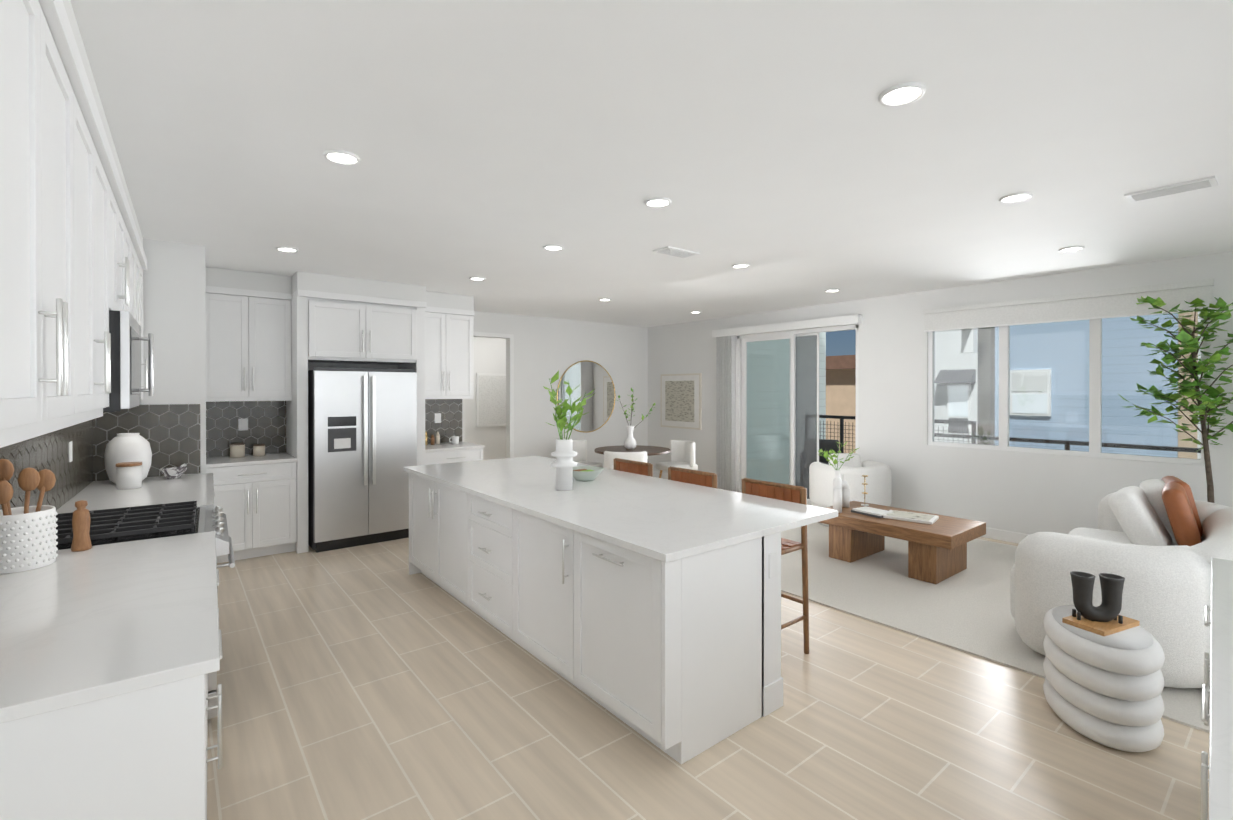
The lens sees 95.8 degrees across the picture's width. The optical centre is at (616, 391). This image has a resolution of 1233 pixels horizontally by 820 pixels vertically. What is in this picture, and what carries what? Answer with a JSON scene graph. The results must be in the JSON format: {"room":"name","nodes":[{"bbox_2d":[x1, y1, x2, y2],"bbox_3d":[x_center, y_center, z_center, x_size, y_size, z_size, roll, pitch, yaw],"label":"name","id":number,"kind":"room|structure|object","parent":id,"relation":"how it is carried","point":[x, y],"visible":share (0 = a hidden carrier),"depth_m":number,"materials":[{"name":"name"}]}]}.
{"room":"dining room and kitchen","nodes":[
{"label":"dining room and kitchen","id":0,"kind":"room"},
{"bbox_2d":[56,473,214,513],"bbox_3d":[-3.057,0.666,3.621,0.708,0.032,1.483,0,0,-36],"label":"countertop","id":1,"kind":"structure","parent":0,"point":[99,495],"depth_m":3.55,"materials":[{"name":"white stone"}]},
{"bbox_2d":[104,433,151,483],"bbox_3d":[-3.478,0.473,3.965,0.260,0.350,0.260,0,0,-36],"label":"vase","id":2,"kind":"object","parent":1,"relation":"on","point":[127,447],"visible":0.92,"depth_m":3.88,"materials":[{"name":"white ceramic"}]},
{"bbox_2d":[116,462,141,489],"bbox_3d":[-3.282,0.565,3.749,0.136,0.168,0.136,0,0,-36],"label":"jar","id":3,"kind":"object","parent":1,"relation":"on","point":[128,475],"visible":1,"depth_m":3.70,"materials":[{"name":"white ceramic"}]},
{"bbox_2d":[159,463,187,478],"bbox_3d":[-3.305,0.592,4.153,0.174,0.110,0.174,0,0,-36],"label":"knot sculpture","id":4,"kind":"object","parent":1,"relation":"on","point":[173,472],"visible":1,"depth_m":4.12,"materials":[{"name":"silver metal"}]},
{"bbox_2d":[93,239,200,481],"bbox_3d":[-3.639,0.208,4.202,0.795,2.720,0.131,0,0,-39],"label":"wall","id":5,"kind":"structure","parent":0,"point":[174,298],"depth_m":4.26,"materials":[{"name":"paint"}]},
{"bbox_2d":[185,244,205,474],"bbox_3d":[-3.704,0.205,4.880,0.120,2.720,1.250,0,0,-39],"label":"wall","id":6,"kind":"structure","parent":0,"point":[195,269],"depth_m":4.39,"materials":[{"name":"paint"}]},
{"bbox_2d":[220,362,463,456],"bbox_3d":[-3.081,0.200,6.255,2.810,2.720,0.120,0,0,-39],"label":"wall","id":7,"kind":"structure","parent":0,"point":[311,365],"depth_m":6.29,"materials":[{"name":"paint"}]},
{"bbox_2d":[206,267,289,290],"bbox_3d":[-3.650,-1.066,5.490,0.728,0.178,0.350,0,0,-39],"label":"soffit","id":8,"kind":"object","parent":7,"relation":"attached to","point":[220,277],"depth_m":5.34,"materials":[{"name":"paint"}]},
{"bbox_2d":[206,283,293,402],"bbox_3d":[-3.650,-0.442,5.493,0.728,1.070,0.350,0,0,-39],"label":"upper cabinet","id":9,"kind":"object","parent":7,"relation":"attached to","point":[269,337],"depth_m":5.36,"materials":[{"name":"paint"}]},
{"bbox_2d":[206,399,461,456],"bbox_3d":[-2.999,0.364,6.236,2.667,0.549,0.010,0,0,-39],"label":"backsplash","id":10,"kind":"structure","parent":7,"relation":"attached to","point":[267,423],"depth_m":5.71,"materials":[{"name":"tile"}]},
{"bbox_2d":[238,418,247,430],"bbox_3d":[-3.765,0.332,5.614,0.080,0.120,0.004,0,0,-39],"label":"electrical outlet plate","id":11,"kind":"object","parent":10,"relation":"attached to","point":[242,424],"depth_m":5.61,"materials":[{"name":"white plastic"}]},
{"bbox_2d":[435,413,440,422],"bbox_3d":[-2.203,0.327,6.862,0.080,0.120,0.004,0,0,-39],"label":"electrical outlet plate","id":12,"kind":"object","parent":10,"relation":"attached to","point":[437,415],"depth_m":6.86,"materials":[{"name":"white plastic"}]},
{"bbox_2d":[294,291,417,366],"bbox_3d":[-2.785,-0.647,5.984,1.050,0.665,0.660,0,0,-39],"label":"upper cabinet","id":13,"kind":"object","parent":7,"relation":"attached to","point":[327,328],"depth_m":5.67,"materials":[{"name":"paint"}]},
{"bbox_2d":[290,271,425,306],"bbox_3d":[-2.782,-1.068,5.979,1.239,0.178,0.670,0,0,-39],"label":"soffit","id":14,"kind":"object","parent":7,"relation":"attached to","point":[300,282],"depth_m":5.65,"materials":[{"name":"paint"}]},
{"bbox_2d":[406,303,473,398],"bbox_3d":[-2.124,-0.447,6.712,0.701,1.070,0.350,0,0,-39],"label":"upper cabinet","id":15,"kind":"object","parent":7,"relation":"attached to","point":[444,368],"depth_m":6.57,"materials":[{"name":"paint"}]},
{"bbox_2d":[464,337,505,459],"bbox_3d":[-2.045,0.183,10.237,4.320,2.720,0.150,0,0,-39],"label":"wall","id":16,"kind":"structure","parent":0,"point":[489,355],"depth_m":9.92,"materials":[{"name":"paint"}]},
{"bbox_2d":[476,373,505,426],"bbox_3d":[-2.213,0.149,9.983,0.640,0.950,0.030,0,0,-39],"label":"framed picture","id":17,"kind":"object","parent":16,"relation":"attached to","point":[490,399],"visible":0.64,"depth_m":9.94,"materials":[{"name":"paper"}]},
{"bbox_2d":[474,311,647,467],"bbox_3d":[-0.978,0.188,9.022,4.170,2.720,0.120,0,0,-39],"label":"wall","id":18,"kind":"structure","parent":0,"point":[545,349],"depth_m":8.98,"materials":[{"name":"paint"}]},
{"bbox_2d":[474,332,513,457],"bbox_3d":[-1.957,0.342,8.156,1.000,2.420,0.012,0,0,-39],"label":"trim","id":19,"kind":"structure","parent":18,"relation":"attached to","point":[500,335],"depth_m":8.44,"materials":[{"name":"paint"}]},
{"bbox_2d":[556,360,615,432],"bbox_3d":[-0.491,0.082,9.316,1.210,1.210,0.020,0,0,-39],"label":"round mirror","id":20,"kind":"object","parent":18,"relation":"attached to","point":[587,376],"visible":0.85,"depth_m":9.35,"materials":[{"name":"silver glass"}]},
{"bbox_2d":[70,0,1232,326],"bbox_3d":[-0.237,-1.206,5.244,7.720,0.100,10.200,0,0,-39],"label":"ceiling","id":21,"kind":"structure","parent":0,"point":[774,144],"depth_m":2.54,"materials":[{"name":"paint"}]},
{"bbox_2d":[276,246,298,252],"bbox_3d":[-2.661,-1.149,4.498,0.146,0.017,0.146,0,0,6],"label":"recessed light","id":22,"kind":"object","parent":21,"relation":"in","point":[280,248],"depth_m":4.50,"materials":[{"name":"white plastic"}]},
{"bbox_2d":[323,149,359,164],"bbox_3d":[-1.338,-1.142,2.714,0.146,0.017,0.146,0,0,6],"label":"recessed light","id":23,"kind":"object","parent":21,"relation":"in","point":[341,157],"depth_m":2.71,"materials":[{"name":"white plastic"}]},
{"bbox_2d":[469,277,485,280],"bbox_3d":[-1.419,-1.154,5.682,0.146,0.017,0.146,0,0,6],"label":"recessed light","id":24,"kind":"object","parent":21,"relation":"in","point":[471,278],"depth_m":5.68,"materials":[{"name":"white plastic"}]},
{"bbox_2d":[543,245,562,250],"bbox_3d":[-0.504,-1.149,4.442,0.146,0.017,0.146,0,0,6],"label":"recessed light","id":25,"kind":"object","parent":21,"relation":"in","point":[547,247],"depth_m":4.44,"materials":[{"name":"white plastic"}]},
{"bbox_2d":[599,298,610,300],"bbox_3d":[-0.145,-1.159,7.020,0.146,0.017,0.146,0,0,6],"label":"recessed light","id":26,"kind":"object","parent":21,"relation":"in","point":[602,299],"depth_m":6.97,"materials":[{"name":"white plastic"}]},
{"bbox_2d":[644,197,670,207],"bbox_3d":[0.251,-1.145,3.368,0.146,0.017,0.146,0,0,6],"label":"recessed light","id":27,"kind":"object","parent":21,"relation":"in","point":[657,202],"depth_m":3.37,"materials":[{"name":"white plastic"}]},
{"bbox_2d":[653,246,699,257],"bbox_3d":[0.494,-1.146,4.587,0.360,0.016,0.180,0,0,-39],"label":"ceiling vent","id":28,"kind":"object","parent":21,"relation":"in","point":[668,250],"depth_m":4.55,"materials":[{"name":"metal"}]},
{"bbox_2d":[731,263,748,268],"bbox_3d":[1.134,-1.152,5.098,0.146,0.017,0.146,0,0,6],"label":"recessed light","id":29,"kind":"object","parent":21,"relation":"in","point":[738,266],"depth_m":5.09,"materials":[{"name":"white plastic"}]},
{"bbox_2d":[825,289,839,291],"bbox_3d":[2.472,-1.157,6.372,0.146,0.017,0.146,0,0,6],"label":"recessed light","id":30,"kind":"object","parent":21,"relation":"in","point":[829,290],"depth_m":6.37,"materials":[{"name":"white plastic"}]},
{"bbox_2d":[878,82,925,106],"bbox_3d":[1.095,-1.140,2.136,0.146,0.017,0.146,0,0,6],"label":"recessed light","id":31,"kind":"object","parent":21,"relation":"in","point":[902,94],"depth_m":2.13,"materials":[{"name":"white plastic"}]},
{"bbox_2d":[999,192,1032,202],"bbox_3d":[2.354,-1.144,3.283,0.146,0.017,0.146,0,0,6],"label":"recessed light","id":32,"kind":"object","parent":21,"relation":"in","point":[1022,196],"depth_m":3.28,"materials":[{"name":"white plastic"}]},
{"bbox_2d":[1059,246,1084,251],"bbox_3d":[3.662,-1.149,4.481,0.146,0.017,0.146,0,0,6],"label":"recessed light","id":33,"kind":"object","parent":21,"relation":"in","point":[1073,248],"depth_m":4.47,"materials":[{"name":"white plastic"}]},
{"bbox_2d":[1124,176,1218,202],"bbox_3d":[3.137,-1.140,3.153,0.180,0.016,0.360,0,0,-39],"label":"ceiling vent","id":34,"kind":"object","parent":21,"relation":"in","point":[1191,185],"depth_m":3.12,"materials":[{"name":"metal"}]},
{"bbox_2d":[207,492,1208,819],"bbox_3d":[-0.237,1.604,5.256,7.720,0.080,10.200,0,0,-39],"label":"floor","id":35,"kind":"structure","parent":0,"point":[369,682],"depth_m":2.56,"materials":[{"name":"tile"}]},
{"bbox_2d":[0,677,211,819],"bbox_3d":[-1.531,1.135,1.507,0.677,0.888,0.831,0,0,-36],"label":"base cabinet","id":36,"kind":"object","parent":35,"relation":"on","point":[137,756],"depth_m":1.27,"materials":[{"name":"paint"}]},
{"bbox_2d":[0,531,219,724],"bbox_3d":[-1.718,0.674,1.787,0.707,0.032,1.531,0,0,-36],"label":"countertop","id":37,"kind":"structure","parent":36,"relation":"on","point":[100,622],"depth_m":1.57,"materials":[{"name":"white stone"}]},
{"bbox_2d":[0,459,57,573],"bbox_3d":[-2.236,0.453,2.086,0.202,0.405,0.200,0,0,-36],"label":"utensil crock","id":38,"kind":"object","parent":37,"relation":"on","point":[28,537],"visible":1,"depth_m":2.06,"materials":[{"name":"white ceramic"}]},
{"bbox_2d":[71,500,91,551],"bbox_3d":[-2.216,0.552,2.305,0.064,0.205,0.064,0,0,-36],"label":"pepper mill","id":39,"kind":"object","parent":37,"relation":"on","point":[81,540],"visible":1,"depth_m":2.29,"materials":[{"name":"brown wood"}]},
{"bbox_2d":[56,501,234,718],"bbox_3d":[-2.363,1.092,2.738,0.786,0.964,0.752,0,0,-36],"label":"range","id":40,"kind":"object","parent":35,"relation":"on","point":[120,525],"visible":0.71,"depth_m":2.66,"materials":[{"name":"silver metal"}]},
{"bbox_2d":[206,463,297,562],"bbox_3d":[-3.566,1.119,5.394,0.728,0.888,0.620,0,0,-39],"label":"base cabinet","id":41,"kind":"object","parent":35,"relation":"on","point":[259,503],"depth_m":5.20,"materials":[{"name":"paint"}]},
{"bbox_2d":[206,451,297,466],"bbox_3d":[-3.561,0.659,5.386,0.728,0.032,0.635,0,0,-39],"label":"countertop","id":42,"kind":"structure","parent":41,"relation":"on","point":[249,460],"depth_m":5.27,"materials":[{"name":"white stone"}]},
{"bbox_2d":[230,443,244,457],"bbox_3d":[-3.721,0.576,5.463,0.123,0.132,0.123,0,0,-45],"label":"canister","id":43,"kind":"object","parent":42,"relation":"on","point":[237,450],"depth_m":5.41,"materials":[{"name":"ceramic"}]},
{"bbox_2d":[253,444,264,455],"bbox_3d":[-3.580,0.585,5.575,0.103,0.112,0.103,0,0,-45],"label":"canister","id":44,"kind":"object","parent":42,"relation":"on","point":[258,449],"depth_m":5.53,"materials":[{"name":"ceramic"}]},
{"bbox_2d":[308,367,416,552],"bbox_3d":[-2.732,0.661,5.924,0.980,1.800,0.789,0,0,-39],"label":"refrigerator","id":45,"kind":"object","parent":35,"relation":"on","point":[362,438],"visible":0.94,"depth_m":5.60,"materials":[{"name":"silver metal"}]},
{"bbox_2d":[417,447,484,465],"bbox_3d":[-2.039,1.114,6.613,0.701,0.888,0.620,0,0,-39],"label":"base cabinet","id":46,"kind":"object","parent":35,"relation":"on","point":[423,457],"depth_m":6.31,"materials":[{"name":"paint"}]},
{"bbox_2d":[417,443,481,450],"bbox_3d":[-2.030,0.654,6.609,0.713,0.032,0.635,0,0,-39],"label":"countertop","id":47,"kind":"structure","parent":46,"relation":"on","point":[420,446],"depth_m":6.45,"materials":[{"name":"white stone"}]},
{"bbox_2d":[425,431,427,444],"bbox_3d":[-2.278,0.557,6.654,0.043,0.160,0.043,0,0,36],"label":"bottle","id":48,"kind":"object","parent":47,"relation":"on","point":[426,435],"depth_m":6.64,"materials":[{"name":"brown wood"}]},
{"bbox_2d":[431,435,434,444],"bbox_3d":[-2.205,0.577,6.674,0.043,0.120,0.043,0,0,36],"label":"bottle","id":49,"kind":"object","parent":47,"relation":"on","point":[433,439],"depth_m":6.66,"materials":[{"name":"brown wood"}]},
{"bbox_2d":[436,432,439,443],"bbox_3d":[-2.168,0.562,6.755,0.043,0.150,0.043,0,0,36],"label":"bottle","id":50,"kind":"object","parent":47,"relation":"on","point":[437,435],"depth_m":6.74,"materials":[{"name":"beige ceramic"}]},
{"bbox_2d":[449,436,458,443],"bbox_3d":[-1.980,0.592,6.777,0.123,0.090,0.084,0,0,-39],"label":"mug","id":51,"kind":"object","parent":47,"relation":"on","point":[455,439],"visible":1,"depth_m":6.76,"materials":[{"name":"ceramic"}]},
{"bbox_2d":[573,440,601,466],"bbox_3d":[-0.519,1.143,8.185,0.594,0.822,0.594,0,0,-39],"label":"dining chair","id":52,"kind":"object","parent":35,"relation":"on","point":[580,447],"visible":0.38,"depth_m":8.39,"materials":[{"name":"white fabric"}]},
{"bbox_2d":[404,468,782,764],"bbox_3d":[-0.489,1.126,3.766,0.847,0.888,3.186,0,0,-39],"label":"kitchen island","id":53,"kind":"object","parent":35,"relation":"on","point":[648,607],"depth_m":2.66,"materials":[{"name":"paint"}]},
{"bbox_2d":[408,456,837,563],"bbox_3d":[-0.303,0.666,3.912,1.305,0.034,3.240,0,0,-39],"label":"island countertop","id":54,"kind":"structure","parent":53,"relation":"on","point":[670,519],"depth_m":3.16,"materials":[{"name":"white stone"}]},
{"bbox_2d":[543,370,594,490],"bbox_3d":[-0.314,0.253,3.689,0.277,0.792,0.419,0,0,-39],"label":"vase","id":55,"kind":"object","parent":54,"relation":"on","point":[564,463],"visible":1,"depth_m":3.67,"materials":[{"name":"ceramic"}]},
{"bbox_2d":[573,466,603,480],"bbox_3d":[-0.231,0.607,4.091,0.284,0.080,0.284,0,0,-39],"label":"bowl","id":56,"kind":"object","parent":54,"relation":"on","point":[586,473],"visible":0.92,"depth_m":4.02,"materials":[{"name":"ceramic"}]},
{"bbox_2d":[604,451,646,468],"bbox_3d":[0.121,1.148,6.992,0.642,0.822,0.642,0,0,-39],"label":"dining chair","id":57,"kind":"object","parent":35,"relation":"on","point":[609,456],"visible":0.29,"depth_m":6.79,"materials":[{"name":"white fabric"}]},
{"bbox_2d":[594,445,670,462],"bbox_3d":[0.223,1.180,7.771,1.060,0.753,1.060,0,0,-39],"label":"dining table","id":58,"kind":"object","parent":35,"relation":"on","point":[653,450],"visible":0.4,"depth_m":7.72,"materials":[{"name":"brown wood"}]},
{"bbox_2d":[617,388,654,448],"bbox_3d":[0.251,0.369,7.794,0.566,0.866,0.372,0,0,-39],"label":"vase","id":59,"kind":"object","parent":58,"relation":"on","point":[630,442],"visible":1,"depth_m":7.73,"materials":[{"name":"ceramic"}]},
{"bbox_2d":[613,458,652,476],"bbox_3d":[-0.026,1.068,4.462,0.464,1.000,0.498,0,0,-39],"label":"stool","id":60,"kind":"object","parent":35,"relation":"on","point":[635,467],"visible":0.23,"depth_m":4.56,"materials":[{"name":"brown wood"}]},
{"bbox_2d":[655,440,697,477],"bbox_3d":[0.889,1.143,8.164,0.522,0.822,0.546,0,0,-39],"label":"dining chair","id":61,"kind":"object","parent":35,"relation":"on","point":[682,453],"visible":0.85,"depth_m":8.25,"materials":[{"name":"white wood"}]},
{"bbox_2d":[668,466,717,488],"bbox_3d":[0.392,1.070,3.938,0.464,1.000,0.498,0,0,-39],"label":"stool","id":62,"kind":"object","parent":35,"relation":"on","point":[702,478],"visible":0.25,"depth_m":4.04,"materials":[{"name":"brown wood"}]},
{"bbox_2d":[742,478,808,653],"bbox_3d":[0.829,1.072,3.391,0.464,1.000,0.498,0,0,-39],"label":"stool","id":63,"kind":"object","parent":35,"relation":"on","point":[785,492],"visible":0.25,"depth_m":3.34,"materials":[{"name":"brown wood"}]},
{"bbox_2d":[781,522,1209,732],"bbox_3d":[2.734,1.559,4.877,2.890,0.012,3.700,0,0,-39],"label":"rug","id":64,"kind":"object","parent":35,"relation":"on","point":[968,610],"visible":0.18,"depth_m":4.21,"materials":[{"name":"fabric"}]},
{"bbox_2d":[809,453,890,526],"bbox_3d":[2.743,1.143,6.538,0.888,0.807,0.871,0,0,-39],"label":"barrel armchair","id":65,"kind":"object","parent":64,"relation":"on","point":[854,469],"visible":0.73,"depth_m":6.24,"materials":[{"name":"fabric"}]},
{"bbox_2d":[819,501,985,583],"bbox_3d":[2.529,1.340,5.045,0.750,0.425,1.200,0,0,-39],"label":"coffee table","id":66,"kind":"object","parent":64,"relation":"on","point":[937,551],"visible":0.85,"depth_m":4.74,"materials":[{"name":"brown wood"}]},
{"bbox_2d":[818,442,858,512],"bbox_3d":[2.112,0.801,5.324,0.406,0.649,0.291,0,0,-39],"label":"vases","id":67,"kind":"object","parent":66,"relation":"on","point":[841,494],"visible":0.98,"depth_m":5.29,"materials":[{"name":"ceramic"}]},
{"bbox_2d":[861,475,868,505],"bbox_3d":[2.451,0.976,5.493,0.070,0.297,0.070,0,0,-39],"label":"stand","id":68,"kind":"object","parent":66,"relation":"on","point":[864,492],"visible":1,"depth_m":5.49,"materials":[{"name":"gold ceramic"}]},
{"bbox_2d":[851,506,938,523],"bbox_3d":[2.497,1.110,5.036,0.683,0.034,0.342,0,0,39],"label":"books","id":69,"kind":"object","parent":66,"relation":"on","point":[902,515],"visible":1,"depth_m":4.97,"materials":[{"name":"paper"}]},
{"bbox_2d":[1010,476,1232,690],"bbox_3d":[3.569,1.105,3.711,2.447,0.906,1.198,0,0,-39],"label":"curved sofa","id":70,"kind":"object","parent":64,"relation":"on","point":[1157,544],"visible":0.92,"depth_m":3.11,"materials":[{"name":"fabric"}]},
{"bbox_2d":[1043,605,1164,751],"bbox_3d":[2.329,1.349,2.684,0.608,0.447,0.467,0,0,-39],"label":"table","id":71,"kind":"object","parent":35,"relation":"on","point":[1104,690],"visible":0.96,"depth_m":2.47,"materials":[{"name":"white ceramic"}]},
{"bbox_2d":[1062,571,1139,635],"bbox_3d":[2.344,1.006,2.696,0.300,0.237,0.173,0,0,-24],"label":"vase","id":72,"kind":"object","parent":71,"relation":"on","point":[1104,618],"visible":1,"depth_m":2.66,"materials":[{"name":"black ceramic"}]},
{"bbox_2d":[1119,296,1232,502],"bbox_3d":[4.659,0.386,4.421,0.706,2.362,0.952,0,0,-39],"label":"ficus tree","id":73,"kind":"object","parent":35,"relation":"on","point":[1206,405],"visible":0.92,"depth_m":4.52,"materials":[{"name":"green plant"}]},
{"bbox_2d":[1201,558,1232,819],"bbox_3d":[1.694,1.120,1.158,2.395,0.920,0.660,0,0,-43],"label":"base cabinet","id":74,"kind":"object","parent":35,"relation":"on","point":[1220,766],"visible":1,"depth_m":1.31,"materials":[{"name":"paint"}]},
{"bbox_2d":[648,251,1232,534],"bbox_3d":[3.220,0.197,6.987,0.150,2.720,8.300,0,0,-39],"label":"wall","id":75,"kind":"structure","parent":0,"point":[1023,492],"depth_m":6.25,"materials":[{"name":"paint"}]},
{"bbox_2d":[661,373,701,429],"bbox_3d":[1.087,0.162,9.501,0.038,0.930,0.950,0,0,-39],"label":"framed picture","id":76,"kind":"object","parent":75,"relation":"attached to","point":[681,400],"visible":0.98,"depth_m":9.45,"materials":[{"name":"beige paper"}]},
{"bbox_2d":[653,471,730,490],"bbox_3d":[1.189,1.492,9.402,0.017,0.110,1.960,0,0,-39],"label":"baseboard","id":77,"kind":"structure","parent":75,"relation":"attached to","point":[655,474],"depth_m":9.86,"materials":[{"name":"paint"}]},
{"bbox_2d":[712,314,861,490],"bbox_3d":[2.306,0.278,7.922,0.108,2.490,2.400,0,0,-39],"label":"blind stack","id":78,"kind":"object","parent":75,"relation":"attached to","point":[725,405],"visible":0.98,"depth_m":8.58,"materials":[{"name":"fabric"}]},
{"bbox_2d":[737,324,858,504],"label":"sliding glass door","id":79,"kind":"structure","parent":75,"relation":"in","point":[809,452],"depth_m":7.86,"materials":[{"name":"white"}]},
{"bbox_2d":[981,527,1028,543],"bbox_3d":[4.413,1.508,5.366,0.017,0.110,4.210,0,0,-39],"label":"baseboard","id":80,"kind":"structure","parent":75,"relation":"attached to","point":[1007,536],"depth_m":5.81,"materials":[{"name":"paint"}]},
{"bbox_2d":[928,312,1208,464],"bbox_3d":[4.322,-0.123,5.582,0.060,1.490,2.230,0,0,-39],"label":"window","id":81,"kind":"structure","parent":75,"relation":"in","point":[1095,383],"depth_m":5.47,"materials":[{"name":"white plastic"}]},
{"bbox_2d":[923,278,1213,331],"bbox_3d":[4.254,-0.812,5.525,0.046,0.260,2.290,0,0,-39],"label":"roller shade","id":82,"kind":"object","parent":81,"relation":"attached to","point":[1110,303],"visible":0.95,"depth_m":5.36,"materials":[{"name":"fabric"}]},
{"bbox_3d":[-2.038,0.219,1.462,0.150,2.720,6.500,0,0,-38],"label":"wall","id":83,"kind":"structure","parent":0,"visible":0},
{"bbox_2d":[0,0,83,447],"bbox_3d":[-1.498,-0.430,1.194,0.378,1.080,0.998,0,0,-38],"label":"upper cabinet","id":84,"kind":"object","parent":83,"relation":"attached to","point":[73,262],"depth_m":1.28,"materials":[{"name":"paint"}]},
{"bbox_2d":[0,419,92,509],"bbox_3d":[-2.664,0.359,2.490,0.014,0.589,3.760,0,0,-36],"label":"backsplash","id":85,"kind":"structure","parent":83,"relation":"attached to","point":[64,456],"depth_m":3.09,"materials":[{"name":"tile"}]},
{"bbox_2d":[84,80,115,421],"bbox_3d":[-2.045,-0.433,1.907,0.377,1.080,1.040,0,0,-38],"label":"upper cabinet","id":86,"kind":"object","parent":83,"relation":"attached to","point":[99,170],"depth_m":2.05,"materials":[{"name":"paint"}]},
{"bbox_2d":[60,0,142,247],"bbox_3d":[-2.449,-1.059,2.431,0.377,0.168,4.086,0,0,-38],"label":"crown molding","id":87,"kind":"structure","parent":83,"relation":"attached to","point":[69,15],"depth_m":2.01,"materials":[{"name":"paint"}]},
{"bbox_2d":[116,176,127,310],"bbox_3d":[-2.557,-0.665,2.573,0.377,0.621,0.761,0,0,-38],"label":"upper cabinet","id":88,"kind":"object","parent":83,"relation":"attached to","point":[121,204],"depth_m":2.76,"materials":[{"name":"paint"}]},
{"bbox_2d":[103,310,153,411],"bbox_3d":[-2.507,-0.131,2.613,0.503,0.439,0.752,0,0,-38],"label":"over-the-range microwave","id":89,"kind":"object","parent":88,"relation":"attached to","point":[126,339],"visible":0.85,"depth_m":2.42,"materials":[{"name":"silver metal"}]},
{"bbox_2d":[128,212,139,324],"bbox_3d":[-3.020,-0.438,3.177,0.377,1.080,0.881,0,0,-38],"label":"upper cabinet","id":90,"kind":"object","parent":83,"relation":"attached to","point":[133,240],"depth_m":3.49,"materials":[{"name":"paint"}]},
{"bbox_2d":[140,248,147,399],"bbox_3d":[-3.454,-0.440,3.742,0.377,1.080,0.785,0,0,-38],"label":"upper cabinet","id":91,"kind":"object","parent":83,"relation":"attached to","point":[141,249],"depth_m":4.07,"materials":[{"name":"paint"}]},
{"label":"outside","id":92,"kind":"structure","parent":0,"visible":0},
{"bbox_2d":[747,311,1200,486],"bbox_3d":[23.766,-0.694,38.181,75.000,10.750,90.000,0,0,-39],"label":"scenery","id":93,"kind":"structure","parent":92,"point":[837,398],"depth_m":9.02,"materials":[{"name":"blue"}]},
{"bbox_2d":[977,327,994,444],"bbox_3d":[5.585,-0.699,8.406,0.180,10.500,0.170,0,0,-39],"label":"post","id":94,"kind":"object","parent":93,"relation":"on","point":[989,419],"depth_m":8.35,"materials":[{"name":"beige paint"}]}
]}

